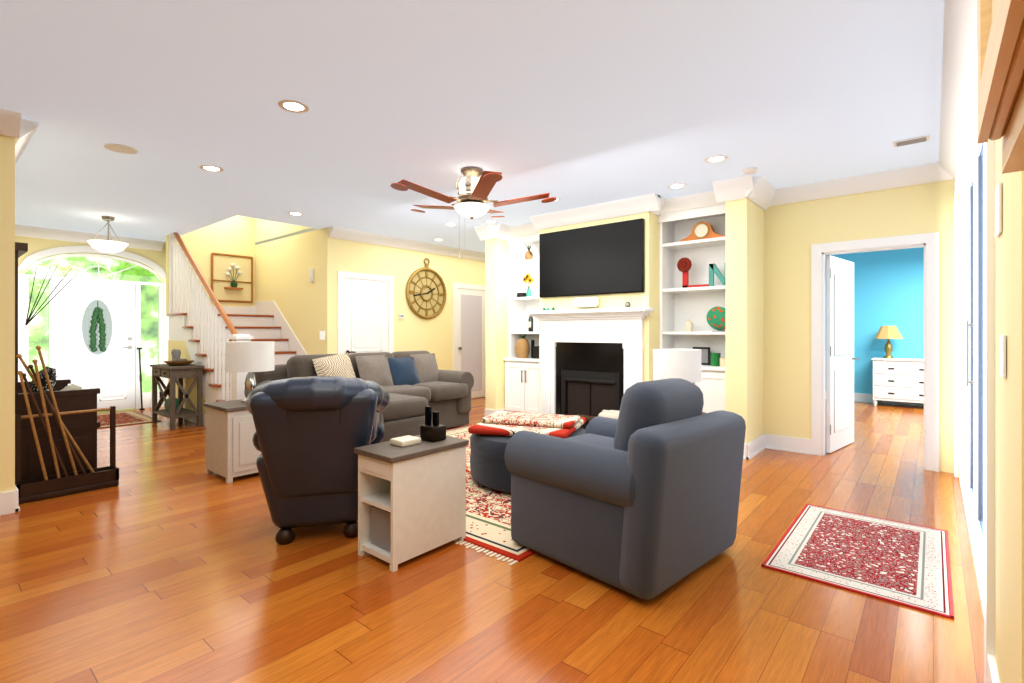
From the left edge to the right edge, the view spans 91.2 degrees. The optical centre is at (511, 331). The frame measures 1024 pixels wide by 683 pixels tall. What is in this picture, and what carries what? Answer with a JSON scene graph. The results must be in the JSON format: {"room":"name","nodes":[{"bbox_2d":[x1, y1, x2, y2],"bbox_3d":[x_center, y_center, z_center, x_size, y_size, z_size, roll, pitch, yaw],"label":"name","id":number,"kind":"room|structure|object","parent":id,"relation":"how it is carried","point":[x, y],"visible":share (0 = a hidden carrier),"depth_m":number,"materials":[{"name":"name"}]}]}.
{"room":"living room","nodes":[
{"label":"living room","id":0,"kind":"room"},
{"bbox_2d":[0,135,19,492],"bbox_3d":[-5.387,-0.120,5.030,4.960,2.740,0.120,0,0,40],"label":"wall","id":1,"kind":"structure","parent":0,"point":[8,238],"depth_m":3.45,"materials":[{"name":"beige paint"}]},
{"bbox_2d":[0,110,47,514],"bbox_3d":[-5.271,-0.120,5.082,5.090,2.740,0.150,0,0,40],"label":"trim","id":2,"kind":"structure","parent":1,"relation":"attached to","point":[22,130],"depth_m":3.88,"materials":[{"name":"white wood"}]},
{"bbox_2d":[20,236,151,273],"bbox_3d":[-7.254,-0.520,6.772,0.120,3.540,6.750,0,0,40],"label":"wall","id":3,"kind":"structure","parent":0,"point":[35,245],"depth_m":7.32,"materials":[{"name":"beige paint"}]},
{"bbox_2d":[24,253,162,411],"bbox_3d":[-6.392,0.025,7.765,0.125,2.450,1.674,0,0,40],"label":"door unit","id":4,"kind":"structure","parent":3,"relation":"in","point":[95,333],"depth_m":7.76,"materials":[{"name":"white wood"}]},
{"bbox_2d":[48,228,168,407],"bbox_3d":[-6.420,-0.120,7.580,0.120,2.740,2.200,0,0,40],"label":"trim","id":5,"kind":"structure","parent":3,"relation":"attached to","point":[53,234],"depth_m":7.92,"materials":[{"name":"white wood"}]},
{"bbox_2d":[152,219,227,391],"bbox_3d":[-4.280,-0.520,7.781,3.120,3.540,1.380,0,0,40],"label":"wall","id":6,"kind":"structure","parent":0,"point":[200,243],"depth_m":8.09,"materials":[{"name":"beige paint"}]},
{"bbox_2d":[228,215,483,398],"bbox_3d":[-1.676,-0.520,8.364,0.120,3.540,5.580,0,0,40],"label":"wall","id":7,"kind":"structure","parent":0,"point":[281,267],"depth_m":8.05,"materials":[{"name":"beige paint"}]},
{"bbox_2d":[211,252,252,302],"bbox_3d":[-4.624,-0.890,8.331,0.100,0.792,0.652,0,0,40],"label":"picture frame","id":8,"kind":"object","parent":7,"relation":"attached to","point":[231,277],"visible":1,"depth_m":8.33,"materials":[{"name":"beige wood"}]},
{"bbox_2d":[310,268,313,281],"bbox_3d":[-2.951,-0.830,7.389,0.080,0.200,0.028,0,0,40],"label":"switch plate","id":9,"kind":"object","parent":7,"relation":"attached to","point":[311,270],"depth_m":7.36,"materials":[{"name":"white plastic"}]},
{"bbox_2d":[320,331,324,339],"bbox_3d":[-2.674,0.050,7.074,0.006,0.120,0.080,0,0,40],"label":"switch plate","id":10,"kind":"object","parent":7,"relation":"attached to","point":[322,333],"depth_m":7.07,"materials":[{"name":"white plastic"}]},
{"bbox_2d":[337,271,393,354],"bbox_3d":[-2.190,0.185,7.607,0.061,2.130,0.980,0,0,40],"label":"closet door","id":11,"kind":"structure","parent":7,"relation":"in","point":[365,314],"depth_m":7.58,"materials":[{"name":"white wood"}]},
{"bbox_2d":[329,226,471,259],"bbox_3d":[-1.224,-0.120,8.716,0.120,2.740,4.220,0,0,40],"label":"trim","id":12,"kind":"structure","parent":7,"relation":"attached to","point":[334,232],"depth_m":7.95,"materials":[{"name":"white wood"}]},
{"bbox_2d":[406,258,445,318],"bbox_3d":[-1.444,-0.732,8.509,0.060,1.040,0.876,0,0,40],"label":"clock","id":13,"kind":"object","parent":7,"relation":"attached to","point":[425,292],"visible":1,"depth_m":8.50,"materials":[{"name":"brown metal"}]},
{"bbox_2d":[453,283,484,397],"bbox_3d":[-0.736,0.185,9.331,0.073,2.130,0.930,0,0,40],"label":"door","id":14,"kind":"structure","parent":7,"relation":"in","point":[468,330],"depth_m":9.32,"materials":[{"name":"white wood"}]},
{"bbox_2d":[0,0,944,252],"bbox_3d":[-0.172,-1.515,6.018,16.000,0.050,15.000,0,0,40],"label":"ceiling","id":15,"kind":"structure","parent":0,"point":[571,104],"depth_m":3.26,"materials":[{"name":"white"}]},
{"bbox_2d":[87,216,127,252],"bbox_3d":[-5.240,-1.260,6.512,0.420,0.459,0.420,0,0,40],"label":"light","id":16,"kind":"object","parent":15,"relation":"hanging from","point":[107,246],"visible":1,"depth_m":6.44,"materials":[{"name":"white glass"}]},
{"bbox_2d":[104,143,137,153],"bbox_3d":[-3.174,-1.486,4.073,0.217,0.007,0.217,0,0,31],"label":"detector","id":17,"kind":"object","parent":15,"relation":"attached to","point":[120,148],"depth_m":4.06,"materials":[{"name":"white plastic"}]},
{"bbox_2d":[199,165,222,171],"bbox_3d":[-2.735,-1.486,4.566,0.190,0.005,0.190,0,0,40],"label":"recessed light","id":18,"kind":"object","parent":15,"relation":"in","point":[211,168],"visible":0.96,"depth_m":4.57,"materials":[{"name":"white"}]},
{"bbox_2d":[278,99,308,112],"bbox_3d":[-1.439,-1.486,3.309,0.190,0.005,0.190,0,0,40],"label":"recessed light","id":19,"kind":"object","parent":15,"relation":"in","point":[294,106],"visible":1,"depth_m":3.31,"materials":[{"name":"white"}]},
{"bbox_2d":[288,212,303,215],"bbox_3d":[-2.725,-1.486,6.320,0.190,0.005,0.190,0,0,40],"label":"recessed light","id":20,"kind":"object","parent":15,"relation":"in","point":[296,213],"visible":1,"depth_m":6.30,"materials":[{"name":"white"}]},
{"bbox_2d":[444,223,457,225],"bbox_3d":[-0.850,-1.486,6.953,0.190,0.005,0.190,0,0,40],"label":"recessed light","id":21,"kind":"object","parent":15,"relation":"in","point":[450,224],"visible":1,"depth_m":6.95,"materials":[{"name":"white"}]},
{"bbox_2d":[390,166,556,258],"bbox_3d":[-0.419,-1.075,4.640,1.458,0.829,1.495,0,0,40],"label":"ceiling fan","id":22,"kind":"object","parent":15,"relation":"hanging from","point":[474,191],"visible":1,"depth_m":4.50,"materials":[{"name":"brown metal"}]},
{"bbox_2d":[484,220,497,222],"bbox_3d":[-0.287,-1.486,6.768,0.190,0.005,0.190,0,0,40],"label":"recessed light","id":23,"kind":"object","parent":15,"relation":"in","point":[490,221],"visible":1,"depth_m":6.76,"materials":[{"name":"white"}]},
{"bbox_2d":[667,183,686,188],"bbox_3d":[1.682,-1.486,5.116,0.190,0.005,0.190,0,0,40],"label":"recessed light","id":24,"kind":"object","parent":15,"relation":"in","point":[676,185],"visible":1,"depth_m":5.10,"materials":[{"name":"white"}]},
{"bbox_2d":[704,155,727,162],"bbox_3d":[1.758,-1.486,4.320,0.190,0.005,0.190,0,0,40],"label":"recessed light","id":25,"kind":"object","parent":15,"relation":"in","point":[716,158],"visible":1,"depth_m":4.32,"materials":[{"name":"white"}]},
{"bbox_2d":[743,167,757,173],"bbox_3d":[2.182,-1.472,4.592,0.128,0.034,0.128,0,0,28],"label":"detector","id":26,"kind":"object","parent":15,"relation":"attached to","point":[750,170],"depth_m":4.56,"materials":[{"name":"white plastic"}]},
{"bbox_2d":[893,135,929,146],"bbox_3d":[3.111,-1.483,3.910,0.220,0.012,0.130,0,0,40],"label":"air vent","id":27,"kind":"object","parent":15,"relation":"attached to","point":[925,138],"depth_m":3.89,"materials":[{"name":"white plastic"}]},
{"bbox_2d":[0,397,983,682],"bbox_3d":[-0.172,1.275,6.018,16.000,0.050,15.000,0,0,40],"label":"floor","id":28,"kind":"structure","parent":0,"point":[168,559],"depth_m":2.33,"materials":[{"name":"brown wood"}]},
{"bbox_2d":[15,242,99,479],"bbox_3d":[-4.068,0.290,4.354,1.330,1.920,0.538,0,0,40],"label":"hall tree","id":29,"kind":"object","parent":28,"relation":"on","point":[82,428],"visible":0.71,"depth_m":3.95,"materials":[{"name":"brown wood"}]},
{"bbox_2d":[15,346,118,503],"bbox_3d":[-3.439,0.676,3.894,0.165,1.148,0.596,0,0,40],"label":"stand","id":30,"kind":"object","parent":28,"relation":"on","point":[65,483],"visible":0.98,"depth_m":3.80,"materials":[{"name":"brown wood"}]},
{"bbox_2d":[97,411,160,428],"bbox_3d":[-5.815,1.245,6.994,1.400,0.010,1.200,0,0,40],"label":"area rug","id":31,"kind":"object","parent":28,"relation":"on","point":[123,418],"visible":0.44,"depth_m":7.10,"materials":[{"name":"red fabric"}]},
{"bbox_2d":[137,348,144,409],"bbox_3d":[-5.966,0.752,8.064,0.148,0.995,0.075,0,0,40],"label":"stand","id":32,"kind":"object","parent":28,"relation":"on","point":[140,378],"visible":1,"depth_m":8.06,"materials":[{"name":"black metal"}]},
{"bbox_2d":[150,364,204,429],"bbox_3d":[-4.526,0.850,6.772,0.840,0.800,0.404,0,0,40],"label":"console table","id":33,"kind":"object","parent":28,"relation":"on","point":[173,374],"visible":0.96,"depth_m":6.62,"materials":[{"name":"grey wood"}]},
{"bbox_2d":[164,349,194,410],"bbox_3d":[-4.535,0.659,6.781,0.575,0.840,0.345,0,0,40],"label":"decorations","id":34,"kind":"object","parent":33,"relation":"on","point":[176,359],"visible":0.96,"depth_m":6.82,"materials":[{"name":"brown wood"}]},
{"bbox_2d":[203,399,261,483],"bbox_3d":[-2.342,0.940,4.497,0.520,0.620,0.590,0,0,40],"label":"end table","id":35,"kind":"object","parent":28,"relation":"on","point":[232,451],"visible":0.42,"depth_m":4.23,"materials":[{"name":"grey wood"}]},
{"bbox_2d":[226,341,274,402],"bbox_3d":[-2.346,0.359,4.501,0.390,0.540,0.390,0,0,40],"label":"lamp","id":36,"kind":"object","parent":35,"relation":"on","point":[250,357],"visible":0.83,"depth_m":4.35,"materials":[{"name":"white fabric"}]},
{"bbox_2d":[166,301,306,425],"bbox_3d":[-3.862,0.370,7.319,2.567,1.760,1.308,0,0,40],"label":"stair","id":37,"kind":"structure","parent":28,"relation":"on","point":[263,321],"depth_m":7.58,"materials":[{"name":"white wood"}]},
{"bbox_2d":[169,232,253,400],"bbox_3d":[-4.187,-0.196,6.822,2.615,2.891,0.200,0,0,40],"label":"stair rail","id":38,"kind":"object","parent":37,"relation":"attached to","point":[187,294],"visible":0.71,"depth_m":6.83,"materials":[{"name":"white wood"}]},
{"bbox_2d":[245,376,389,544],"bbox_3d":[-1.215,0.749,3.252,1.110,1.002,1.070,0,0,40],"label":"leather recliner","id":39,"kind":"object","parent":28,"relation":"on","point":[311,433],"visible":0.96,"depth_m":2.87,"materials":[{"name":"leather"}]},
{"bbox_2d":[244,351,473,441],"bbox_3d":[-1.407,0.736,5.775,1.860,0.987,2.446,0,0,40],"label":"sectional sofa","id":40,"kind":"object","parent":28,"relation":"on","point":[414,383],"visible":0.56,"depth_m":5.99,"materials":[{"name":"fabric"}]},
{"bbox_2d":[354,435,468,571],"bbox_3d":[-0.572,0.950,2.912,0.350,0.600,0.565,0,0,40],"label":"table","id":41,"kind":"object","parent":28,"relation":"on","point":[411,501],"visible":0.98,"depth_m":2.79,"materials":[{"name":"grey wood"}]},
{"bbox_2d":[390,406,445,446],"bbox_3d":[-0.549,0.549,2.954,0.160,0.199,0.300,0,0,40],"label":"caddy","id":42,"kind":"object","parent":41,"relation":"on","point":[434,431],"visible":0.98,"depth_m":2.97,"materials":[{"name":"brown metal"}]},
{"bbox_2d":[446,425,536,565],"bbox_3d":[-0.262,1.244,4.697,3.000,0.012,2.764,0,0,40],"label":"rug","id":43,"kind":"object","parent":28,"relation":"on","point":[488,519],"visible":0.08,"depth_m":3.29,"materials":[{"name":"beige fabric"}]},
{"bbox_2d":[470,427,584,492],"bbox_3d":[0.155,1.032,4.230,1.020,0.435,1.020,0,0,40],"label":"round ottoman","id":44,"kind":"object","parent":43,"relation":"on","point":[488,467],"visible":0.27,"depth_m":3.86,"materials":[{"name":"fabric"}]},
{"bbox_2d":[468,411,585,437],"bbox_3d":[0.155,0.761,4.230,0.800,0.100,0.800,0,0,20],"label":"quilt","id":45,"kind":"object","parent":44,"relation":"on","point":[502,423],"visible":0.98,"depth_m":4.01,"materials":[{"name":"fabric"}]},
{"bbox_2d":[503,223,538,412],"bbox_3d":[0.317,-0.118,7.099,0.752,2.736,0.506,0,0,40],"label":"bookcase","id":46,"kind":"object","parent":28,"relation":"on","point":[521,384],"visible":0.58,"depth_m":7.17,"materials":[{"name":"white wood"}]},
{"bbox_2d":[515,335,529,357],"bbox_3d":[0.152,0.208,7.182,0.210,0.331,0.210,0,0,40],"label":"jar","id":47,"kind":"object","parent":46,"relation":"in","point":[522,347],"visible":1,"depth_m":7.11,"materials":[{"name":"orange ceramic"}]},
{"bbox_2d":[517,273,532,296],"bbox_3d":[0.207,-0.665,7.228,0.265,0.345,0.100,0,0,40],"label":"sunflowers","id":48,"kind":"object","parent":46,"relation":"in","point":[529,279],"visible":0.98,"depth_m":7.20,"materials":[{"name":"yellow plant"}]},
{"bbox_2d":[525,245,532,259],"bbox_3d":[0.242,-1.128,7.212,0.120,0.231,0.120,0,0,40],"label":"vase","id":49,"kind":"object","parent":46,"relation":"in","point":[528,254],"visible":0.81,"depth_m":7.17,"materials":[{"name":"orange ceramic"}]},
{"bbox_2d":[527,316,532,331],"bbox_3d":[0.269,-0.153,7.213,0.072,0.300,0.073,0,0,40],"label":"figurine","id":50,"kind":"object","parent":46,"relation":"in","point":[530,324],"visible":0.88,"depth_m":7.18,"materials":[{"name":"black"}]},
{"bbox_2d":[531,340,533,357],"bbox_3d":[0.295,0.244,7.115,0.035,0.260,0.040,0,0,40],"label":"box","id":51,"kind":"object","parent":46,"relation":"in","point":[532,341],"depth_m":7.10,"materials":[{"name":"black"}]},
{"bbox_2d":[532,346,538,358],"bbox_3d":[0.459,0.289,7.043,0.250,0.170,0.220,0,0,40],"label":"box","id":52,"kind":"object","parent":46,"relation":"in","point":[535,352],"depth_m":7.01,"materials":[{"name":"black"}]},
{"bbox_2d":[525,307,653,414],"bbox_3d":[0.792,0.492,5.891,1.640,1.515,0.445,0,0,40],"label":"fireplace mantel","id":53,"kind":"object","parent":28,"relation":"on","point":[606,339],"visible":0.71,"depth_m":6.00,"materials":[{"name":"white wood"}]},
{"bbox_2d":[561,369,618,429],"bbox_3d":[0.941,0.835,6.069,0.812,0.722,0.077,0,0,40],"label":"fireplace insert","id":54,"kind":"object","parent":53,"relation":"in","point":[589,396],"visible":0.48,"depth_m":6.07,"materials":[{"name":"black metal"}]},
{"bbox_2d":[598,410,618,418],"bbox_3d":[1.165,1.046,5.523,0.376,0.337,0.300,0,0,40],"label":"pouf","id":55,"kind":"object","parent":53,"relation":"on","point":[614,414],"visible":0.1,"depth_m":5.47,"materials":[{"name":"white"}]},
{"bbox_2d":[625,302,630,307],"bbox_3d":[1.297,-0.301,5.622,0.068,0.070,0.068,0,0,25],"label":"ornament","id":56,"kind":"object","parent":53,"relation":"on","point":[627,304],"depth_m":5.60,"materials":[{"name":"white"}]},
{"bbox_2d":[504,378,745,599],"bbox_3d":[0.650,0.746,2.871,1.000,0.970,1.010,0,0,-43],"label":"armchair","id":57,"kind":"object","parent":28,"relation":"on","point":[639,497],"visible":1,"depth_m":2.50,"materials":[{"name":"fabric"}]},
{"bbox_2d":[658,190,725,412],"bbox_3d":[2.087,-0.118,5.614,0.812,2.736,0.506,0,0,40],"label":"bookcase","id":58,"kind":"object","parent":28,"relation":"on","point":[680,217],"visible":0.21,"depth_m":5.76,"materials":[{"name":"white wood"}]},
{"bbox_2d":[685,320,692,331],"bbox_3d":[2.019,-0.070,5.720,0.090,0.135,0.088,0,0,40],"label":"jar","id":59,"kind":"object","parent":58,"relation":"in","point":[688,325],"visible":1,"depth_m":5.69,"materials":[{"name":"beige ceramic"}]},
{"bbox_2d":[677,257,708,287],"bbox_3d":[2.033,-0.670,5.663,0.345,0.354,0.090,0,0,40],"label":"decorative piece","id":60,"kind":"object","parent":58,"relation":"in","point":[684,265],"visible":0.98,"depth_m":5.71,"materials":[{"name":"red paint"}]},
{"bbox_2d":[693,347,709,364],"bbox_3d":[2.165,0.274,5.715,0.190,0.200,0.060,0,0,40],"label":"frame","id":61,"kind":"object","parent":58,"relation":"in","point":[705,355],"visible":0.71,"depth_m":5.67,"materials":[{"name":"black wood"}]},
{"bbox_2d":[680,222,724,241],"bbox_3d":[2.124,-1.118,5.597,0.480,0.210,0.094,0,0,40],"label":"clock","id":62,"kind":"object","parent":58,"relation":"in","point":[702,230],"visible":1,"depth_m":5.56,"materials":[{"name":"orange wood"}]},
{"bbox_2d":[710,353,720,365],"bbox_3d":[2.236,0.304,5.512,0.104,0.140,0.104,0,0,40],"label":"canister","id":63,"kind":"object","parent":58,"relation":"in","point":[715,359],"visible":0.96,"depth_m":5.47,"materials":[{"name":"green ceramic"}]},
{"bbox_2d":[707,306,725,331],"bbox_3d":[2.283,-0.141,5.552,0.270,0.277,0.120,0,0,40],"label":"decorative plate","id":64,"kind":"object","parent":58,"relation":"in","point":[716,318],"visible":0.92,"depth_m":5.56,"materials":[{"name":"green ceramic"}]},
{"bbox_2d":[709,263,725,285],"bbox_3d":[2.282,-0.623,5.520,0.220,0.260,0.030,0,0,40],"label":"decorative piece","id":65,"kind":"object","parent":58,"relation":"in","point":[713,268],"visible":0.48,"depth_m":5.54,"materials":[{"name":"teal paint"}]},
{"bbox_2d":[720,358,725,366],"bbox_3d":[2.299,0.329,5.400,0.100,0.090,0.072,0,0,40],"label":"calendar","id":66,"kind":"object","parent":58,"relation":"in","point":[722,362],"visible":0.59,"depth_m":5.38,"materials":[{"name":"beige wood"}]},
{"bbox_2d":[761,504,953,619],"bbox_3d":[2.021,1.245,2.899,0.770,0.010,1.240,0,0,40],"label":"rug","id":67,"kind":"object","parent":28,"relation":"on","point":[901,563],"visible":0.98,"depth_m":2.76,"materials":[{"name":"red fabric"}]},
{"bbox_2d":[871,357,923,405],"bbox_3d":[6.587,0.850,8.363,0.940,0.800,0.480,0,0,40],"label":"dresser","id":68,"kind":"object","parent":28,"relation":"on","point":[899,379],"visible":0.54,"depth_m":8.26,"materials":[{"name":"white wood"}]},
{"bbox_2d":[874,326,902,357],"bbox_3d":[6.401,0.174,8.531,0.400,0.550,0.400,0,0,40],"label":"lamp","id":69,"kind":"object","parent":68,"relation":"on","point":[888,333],"visible":0.98,"depth_m":8.47,"materials":[{"name":"gold metal"}]},
{"bbox_3d":[1.396,0.970,4.246,0.520,0.560,0.520,0,0,40],"label":"round side table","id":70,"kind":"object","parent":28,"relation":"on","visible":0},
{"bbox_2d":[653,349,700,381],"bbox_3d":[1.396,0.419,4.246,0.390,0.540,0.390,0,0,40],"label":"lamp","id":71,"kind":"object","parent":70,"relation":"on","point":[684,364],"visible":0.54,"depth_m":4.08,"materials":[{"name":"white fabric"}]},
{"bbox_2d":[484,239,508,409],"bbox_3d":[-0.100,-0.120,7.348,0.200,2.740,0.630,0,0,40],"label":"wall","id":72,"kind":"structure","parent":0,"point":[496,264],"depth_m":7.12,"materials":[{"name":"beige paint"}]},
{"bbox_2d":[472,223,507,416],"bbox_3d":[-0.324,-0.120,7.027,0.430,2.740,0.150,0,0,40],"label":"trim","id":73,"kind":"structure","parent":72,"relation":"attached to","point":[487,231],"depth_m":7.06,"materials":[{"name":"white wood"}]},
{"bbox_2d":[539,295,591,411],"bbox_3d":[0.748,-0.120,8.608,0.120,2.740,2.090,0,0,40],"label":"wall","id":74,"kind":"structure","parent":0,"point":[559,303],"depth_m":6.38,"materials":[{"name":"beige paint"}]},
{"bbox_2d":[648,212,658,380],"bbox_3d":[1.730,-0.120,5.826,0.002,2.740,0.650,0,0,40],"label":"wall","id":75,"kind":"structure","parent":0,"point":[653,225],"depth_m":5.65,"materials":[{"name":"beige paint"}]},
{"bbox_2d":[573,297,598,307],"bbox_3d":[0.888,-0.355,6.021,0.340,0.120,0.123,0,0,40],"label":"speaker","id":76,"kind":"object","parent":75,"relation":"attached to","point":[585,302],"visible":1,"depth_m":5.96,"materials":[{"name":"white plastic"}]},
{"bbox_2d":[539,218,644,297],"bbox_3d":[0.917,-0.850,6.040,1.430,0.820,0.058,0,0,40],"label":"screen","id":77,"kind":"object","parent":75,"relation":"attached to","point":[603,259],"visible":1,"depth_m":5.95,"materials":[{"name":"black"}]},
{"bbox_2d":[530,193,663,229],"bbox_3d":[0.927,-0.120,5.990,1.700,2.740,0.130,0,0,40],"label":"trim","id":78,"kind":"structure","parent":75,"relation":"attached to","point":[653,203],"depth_m":5.87,"materials":[{"name":"white wood"}]},
{"bbox_2d":[726,198,763,443],"bbox_3d":[2.428,-0.120,5.227,0.200,2.740,0.630,0,0,40],"label":"wall","id":79,"kind":"structure","parent":0,"point":[744,219],"depth_m":5.02,"materials":[{"name":"beige paint"}]},
{"bbox_2d":[736,175,779,459],"bbox_3d":[2.471,-0.120,5.022,0.170,2.740,0.670,0,0,40],"label":"trim","id":80,"kind":"structure","parent":79,"relation":"attached to","point":[756,189],"depth_m":5.03,"materials":[{"name":"white wood"}]},
{"bbox_2d":[764,248,779,403],"bbox_3d":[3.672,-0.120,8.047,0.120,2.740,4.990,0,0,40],"label":"wall","id":81,"kind":"structure","parent":0,"point":[768,320],"depth_m":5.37,"materials":[{"name":"beige paint"}]},
{"bbox_2d":[780,240,951,407],"bbox_3d":[7.175,-0.120,8.287,4.900,2.740,0.120,0,0,40],"label":"wall","id":82,"kind":"structure","parent":0,"point":[889,284],"depth_m":8.47,"materials":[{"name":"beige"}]},
{"bbox_2d":[826,256,858,452],"bbox_3d":[3.562,0.230,5.385,0.215,2.020,0.800,0,0,40],"label":"bedroom door","id":83,"kind":"structure","parent":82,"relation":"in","point":[840,358],"depth_m":5.30,"materials":[{"name":"white wood"}]},
{"bbox_2d":[780,163,931,470],"bbox_3d":[3.264,-0.120,4.963,1.420,2.740,0.240,0,0,40],"label":"trim","id":84,"kind":"structure","parent":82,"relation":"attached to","point":[919,174],"depth_m":4.97,"materials":[{"name":"white wood"}]},
{"bbox_2d":[952,88,1023,682],"bbox_3d":[2.602,-0.120,2.751,0.150,2.740,4.200,0,0,40],"label":"wall","id":85,"kind":"structure","parent":0,"point":[1009,246],"depth_m":1.39,"materials":[{"name":"beige paint"}]},
{"bbox_2d":[932,0,999,682],"bbox_3d":[2.544,-0.120,2.891,0.140,2.740,4.100,0,0,40],"label":"trim","id":86,"kind":"structure","parent":85,"relation":"attached to","point":[958,64],"depth_m":2.38,"materials":[{"name":"white wood"}]},
{"bbox_2d":[959,104,983,615],"bbox_3d":[2.801,0.043,3.001,0.146,2.415,3.290,0,0,40],"label":"door unit","id":87,"kind":"structure","parent":85,"relation":"in","point":[971,336],"depth_m":3.01,"materials":[{"name":"white wood"}]},
{"bbox_2d":[995,182,1001,237],"bbox_3d":[1.507,-0.375,1.555,0.006,0.150,0.120,0,0,40],"label":"switch plate","id":88,"kind":"object","parent":85,"relation":"attached to","point":[998,210],"depth_m":1.52,"materials":[{"name":"white plastic"}]},
{"bbox_2d":[977,0,1023,173],"bbox_3d":[0.684,-0.710,0.333,0.530,1.000,0.470,0,0,40],"label":"upper cabinet","id":89,"kind":"object","parent":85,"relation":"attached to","point":[1000,68],"visible":1,"depth_m":0.54,"materials":[{"name":"brown wood"}]},
{"bbox_2d":[1000,335,1005,377],"bbox_3d":[1.417,0.070,1.448,0.006,0.120,0.080,0,0,40],"label":"switch plate","id":90,"kind":"object","parent":85,"relation":"attached to","point":[1002,337],"depth_m":1.42,"materials":[{"name":"white plastic"}]},
{"label":"outside","id":91,"kind":"structure","parent":0,"visible":0},
{"bbox_2d":[25,253,160,392],"bbox_3d":[-9.056,-0.750,10.210,0.001,6.000,12.000,0,0,40],"label":"window","id":92,"kind":"structure","parent":91,"point":[144,304],"depth_m":10.56,"materials":[{"name":"glass"}]}
]}

